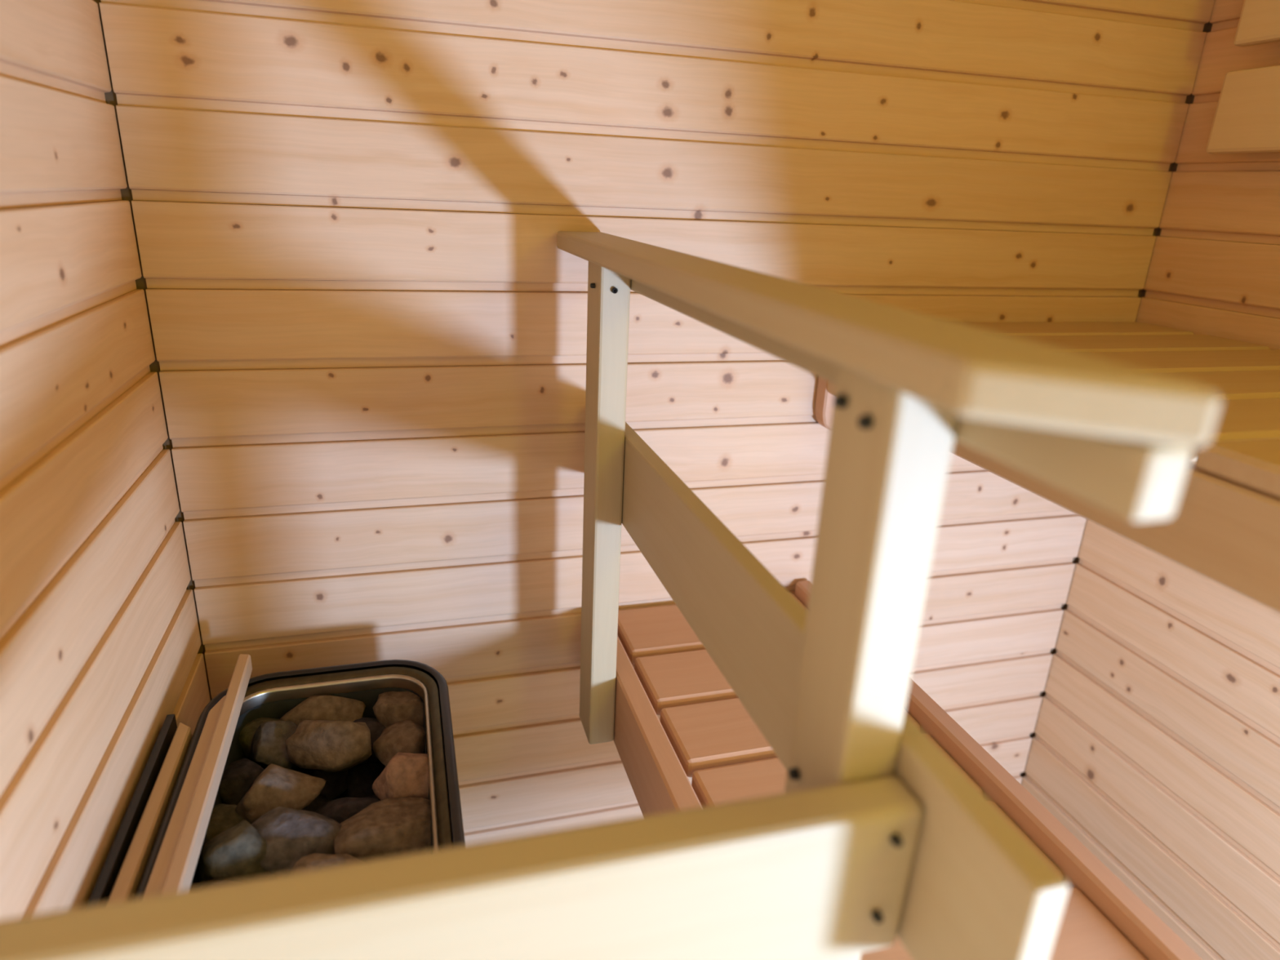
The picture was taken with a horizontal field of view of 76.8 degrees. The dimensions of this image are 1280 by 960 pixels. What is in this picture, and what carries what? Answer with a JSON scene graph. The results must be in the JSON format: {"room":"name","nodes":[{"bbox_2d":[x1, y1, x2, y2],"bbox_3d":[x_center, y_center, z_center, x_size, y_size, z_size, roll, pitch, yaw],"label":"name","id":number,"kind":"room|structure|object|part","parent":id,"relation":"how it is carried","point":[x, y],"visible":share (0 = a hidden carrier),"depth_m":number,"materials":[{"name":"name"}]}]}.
{"room":"sauna","nodes":[
{"label":"sauna","id":0,"kind":"room"},
{"bbox_2d":[0,0,210,919],"bbox_3d":[-0.286,0.192,-0.169,0.080,2.200,2.516,-3,21,-16],"label":"wall","id":1,"kind":"structure","parent":0,"point":[100,642],"depth_m":0.73,"materials":[{"name":"brown wood"}]},
{"bbox_2d":[93,0,1214,844],"bbox_3d":[0.120,-0.282,1.202,1.704,2.200,0.080,-3,21,-16],"label":"wall","id":2,"kind":"structure","parent":0,"point":[367,316],"depth_m":1.12,"materials":[{"name":"brown wood"}]},
{"bbox_2d":[613,580,1202,959],"bbox_3d":[0.236,0.403,0.894,0.387,0.126,0.988,-3,21,-16],"label":"bench","id":3,"kind":"object","parent":2,"relation":"attached to","point":[704,732],"visible":0.36,"depth_m":0.96,"materials":[{"name":"brown wood"}]},
{"bbox_2d":[0,231,1222,959],"bbox_3d":[-0.203,0.150,0.717,0.566,0.673,0.899,-3,21,-16],"label":"rail","id":4,"kind":"object","parent":3,"relation":"attached to","point":[874,836],"visible":1,"depth_m":0.41,"materials":[{"name":"brown wood"}]},
{"bbox_3d":[-0.114,0.226,0.381,0.542,0.100,0.030,-2,20,-16],"label":"rail","id":5,"kind":"part","parent":4,"relation":"part of","materials":[{"name":"brown wood"}]},
{"bbox_3d":[-0.049,0.051,1.046,0.036,0.650,0.068,-3,21,-16],"label":"post","id":6,"kind":"part","parent":4,"relation":"part of","materials":[{"name":"brown wood"}]},
{"bbox_3d":[0.059,0.086,0.778,0.020,0.117,0.891,-3,21,-16],"label":"rail","id":7,"kind":"part","parent":4,"relation":"part of","materials":[{"name":"brown wood"}]},
{"bbox_3d":[0.115,0.250,0.511,0.036,0.650,0.060,-3,21,-16],"label":"post","id":8,"kind":"part","parent":4,"relation":"part of","materials":[{"name":"brown wood"}]},
{"bbox_3d":[0.082,-0.133,0.657,0.022,0.030,0.802,-3,21,-16],"label":"rail","id":9,"kind":"part","parent":4,"relation":"part of","materials":[{"name":"brown wood"}]},
{"bbox_2d":[1020,0,1279,959],"bbox_3d":[1.235,0.104,0.265,0.080,2.200,2.516,-3,21,-16],"label":"wall","id":10,"kind":"structure","parent":0,"point":[1155,743],"depth_m":1.32,"materials":[{"name":"brown wood"}]},
{"bbox_2d":[815,321,1279,613],"bbox_3d":[0.897,0.232,0.226,0.592,0.166,2.447,-3,21,-16],"label":"bench","id":11,"kind":"object","parent":10,"relation":"attached to","point":[1224,527],"visible":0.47,"depth_m":0.72,"materials":[{"name":"brown wood"}]},
{"bbox_2d":[1205,0,1279,154],"bbox_3d":[1.023,-0.486,0.641,0.053,0.394,1.108,-3,21,-16],"label":"backrest","id":12,"kind":"object","parent":10,"relation":"attached to","point":[1246,120],"visible":1,"depth_m":1.13,"materials":[{"name":"brown wood"}]},
{"bbox_3d":[0.429,1.214,0.422,1.704,0.060,2.700,-3,21,-16],"label":"floor","id":13,"kind":"structure","parent":0,"visible":0},
{"bbox_2d":[86,659,465,906],"bbox_3d":[-0.362,0.623,0.932,0.318,0.640,0.512,-3,21,-16],"label":"heater","id":14,"kind":"object","parent":13,"relation":"on","point":[272,695],"visible":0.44,"depth_m":0.96,"materials":[{"name":"black metal"}]},
{"bbox_2d":[106,722,191,902],"bbox_3d":[-0.470,0.366,0.749,0.017,0.029,0.434,-3,21,-16],"label":"batten","id":15,"kind":"object","parent":14,"relation":"on","point":[126,886],"visible":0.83,"depth_m":0.80,"materials":[{"name":"brown wood"}]},
{"bbox_2d":[142,695,226,897],"bbox_3d":[-0.444,0.341,0.769,0.021,0.006,0.473,-3,21,-16],"label":"batten","id":16,"kind":"object","parent":14,"relation":"on","point":[160,871],"visible":0.61,"depth_m":0.80,"materials":[{"name":"brown wood"}]},
{"bbox_2d":[161,653,252,893],"bbox_3d":[-0.433,0.322,0.798,0.015,0.024,0.531,-3,21,-16],"label":"batten","id":17,"kind":"object","parent":14,"relation":"on","point":[184,860],"visible":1,"depth_m":0.81,"materials":[{"name":"brown wood"}]},
{"bbox_2d":[208,880,236,886],"bbox_3d":[-0.370,0.401,0.737,0.077,0.063,0.075,15,23,30],"label":"stone","id":18,"kind":"object","parent":14,"relation":"in","point":[224,881],"visible":0.03,"depth_m":0.74,"materials":[{"name":"brown stone"}]},
{"bbox_2d":[206,803,251,841],"bbox_3d":[-0.448,0.378,0.862,0.069,0.048,0.058,14,23,29],"label":"stone","id":19,"kind":"object","parent":14,"relation":"in","point":[223,817],"visible":0.28,"depth_m":0.86,"materials":[{"name":"brown stone"}]},
{"bbox_2d":[197,820,272,887],"bbox_3d":[-0.402,0.376,0.803,0.070,0.073,0.066,-13,25,-37],"label":"stone","id":20,"kind":"object","parent":14,"relation":"in","point":[237,853],"visible":0.73,"depth_m":0.78,"materials":[{"name":"grey stone"}]},
{"bbox_2d":[218,757,264,804],"bbox_3d":[-0.465,0.355,0.931,0.068,0.060,0.064,15,23,31],"label":"stone","id":21,"kind":"object","parent":14,"relation":"in","point":[239,775],"visible":0.43,"depth_m":0.91,"materials":[{"name":"brown stone"}]},
{"bbox_2d":[239,717,279,759],"bbox_3d":[-0.472,0.324,1.020,0.080,0.054,0.067,5,20,8],"label":"stone","id":22,"kind":"object","parent":14,"relation":"in","point":[246,734],"visible":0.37,"depth_m":0.99,"materials":[{"name":"brown stone"}]},
{"bbox_2d":[260,764,267,768],"bbox_3d":[-0.473,0.385,1.030,0.052,0.050,0.072,4,20,4],"label":"stone","id":23,"kind":"object","parent":14,"relation":"in","point":[264,766],"visible":0.02,"depth_m":1.02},
{"bbox_2d":[250,720,297,769],"bbox_3d":[-0.444,0.326,0.986,0.060,0.063,0.064,0,20,-8],"label":"stone","id":24,"kind":"object","parent":14,"relation":"in","point":[268,740],"visible":0.72,"depth_m":0.97,"materials":[{"name":"stone"}]},
{"bbox_2d":[235,763,325,823],"bbox_3d":[-0.397,0.343,0.889,0.081,0.058,0.081,8,20,15],"label":"stone","id":25,"kind":"object","parent":14,"relation":"in","point":[276,786],"visible":0.84,"depth_m":0.87,"materials":[{"name":"brown stone"}]},
{"bbox_2d":[251,806,342,875],"bbox_3d":[-0.354,0.364,0.824,0.098,0.057,0.081,15,23,31],"label":"stone","id":26,"kind":"object","parent":14,"relation":"in","point":[289,834],"visible":0.73,"depth_m":0.80,"materials":[{"name":"grey stone"}]},
{"bbox_2d":[189,687,432,888],"bbox_3d":[-0.347,0.421,0.895,0.225,0.167,0.390,-3,21,-16],"label":"stones","id":27,"kind":"object","parent":14,"relation":"on","point":[273,704],"depth_m":1.03,"materials":[{"name":"stone"}]},
{"bbox_2d":[301,795,329,812],"bbox_3d":[-0.395,0.410,0.967,0.061,0.052,0.060,-5,21,-21],"label":"stone","id":28,"kind":"object","parent":14,"relation":"in","point":[318,801],"visible":0.08,"depth_m":0.97,"materials":[{"name":"black stone"}]},
{"bbox_2d":[279,695,365,724],"bbox_3d":[-0.403,0.303,1.032,0.076,0.059,0.082,14,23,29],"label":"stone","id":29,"kind":"object","parent":14,"relation":"in","point":[330,708],"visible":0.65,"depth_m":1.02,"materials":[{"name":"brown stone"}]},
{"bbox_2d":[290,853,362,872],"bbox_3d":[-0.299,0.397,0.763,0.110,0.067,0.069,3,20,0],"label":"stone","id":30,"kind":"object","parent":14,"relation":"in","point":[315,860],"visible":0.16,"depth_m":0.77,"materials":[{"name":"brown stone"}]},
{"bbox_2d":[285,720,372,772],"bbox_3d":[-0.365,0.316,0.961,0.096,0.077,0.071,14,23,29],"label":"stone","id":31,"kind":"object","parent":14,"relation":"in","point":[323,745],"visible":1,"depth_m":0.94,"materials":[{"name":"brown stone"}]},
{"bbox_2d":[315,796,380,823],"bbox_3d":[-0.329,0.382,0.898,0.078,0.060,0.060,9,21,17],"label":"stone","id":32,"kind":"object","parent":14,"relation":"in","point":[340,810],"visible":0.34,"depth_m":0.89,"materials":[{"name":"brown stone"}]},
{"bbox_2d":[333,796,453,861],"bbox_3d":[-0.261,0.369,0.847,0.131,0.060,0.076,-3,21,-16],"label":"stone","id":33,"kind":"object","parent":14,"relation":"in","point":[397,826],"visible":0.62,"depth_m":0.82,"materials":[{"name":"brown stone"}]},
{"bbox_2d":[373,691,425,727],"bbox_3d":[-0.308,0.305,1.052,0.071,0.059,0.069,2,20,-3],"label":"stone","id":34,"kind":"object","parent":14,"relation":"in","point":[390,708],"visible":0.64,"depth_m":1.03,"materials":[{"name":"brown stone"}]},
{"bbox_2d":[372,719,426,765],"bbox_3d":[-0.291,0.324,0.999,0.070,0.052,0.079,12,22,24],"label":"stone","id":35,"kind":"object","parent":14,"relation":"in","point":[406,735],"visible":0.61,"depth_m":0.98,"materials":[{"name":"brown stone"}]},
{"bbox_2d":[372,752,448,800],"bbox_3d":[-0.253,0.334,0.918,0.088,0.058,0.075,-14,25,-38],"label":"stone","id":36,"kind":"object","parent":14,"relation":"in","point":[406,774],"visible":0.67,"depth_m":0.89,"materials":[{"name":"brown stone"}]},
{"bbox_3d":[-0.355,0.388,1.045,0.056,0.051,0.066,-1,20,-10],"label":"stone","id":37,"kind":"object","parent":14,"relation":"in","visible":0},
{"bbox_2d":[353,717,386,765],"bbox_3d":[-0.353,0.334,1.027,0.080,0.056,0.057,-5,21,-21],"label":"stone","id":38,"kind":"object","parent":37,"relation":"on","point":[375,727],"visible":0.23,"depth_m":1.02,"materials":[{"name":"brown stone"}]}
]}

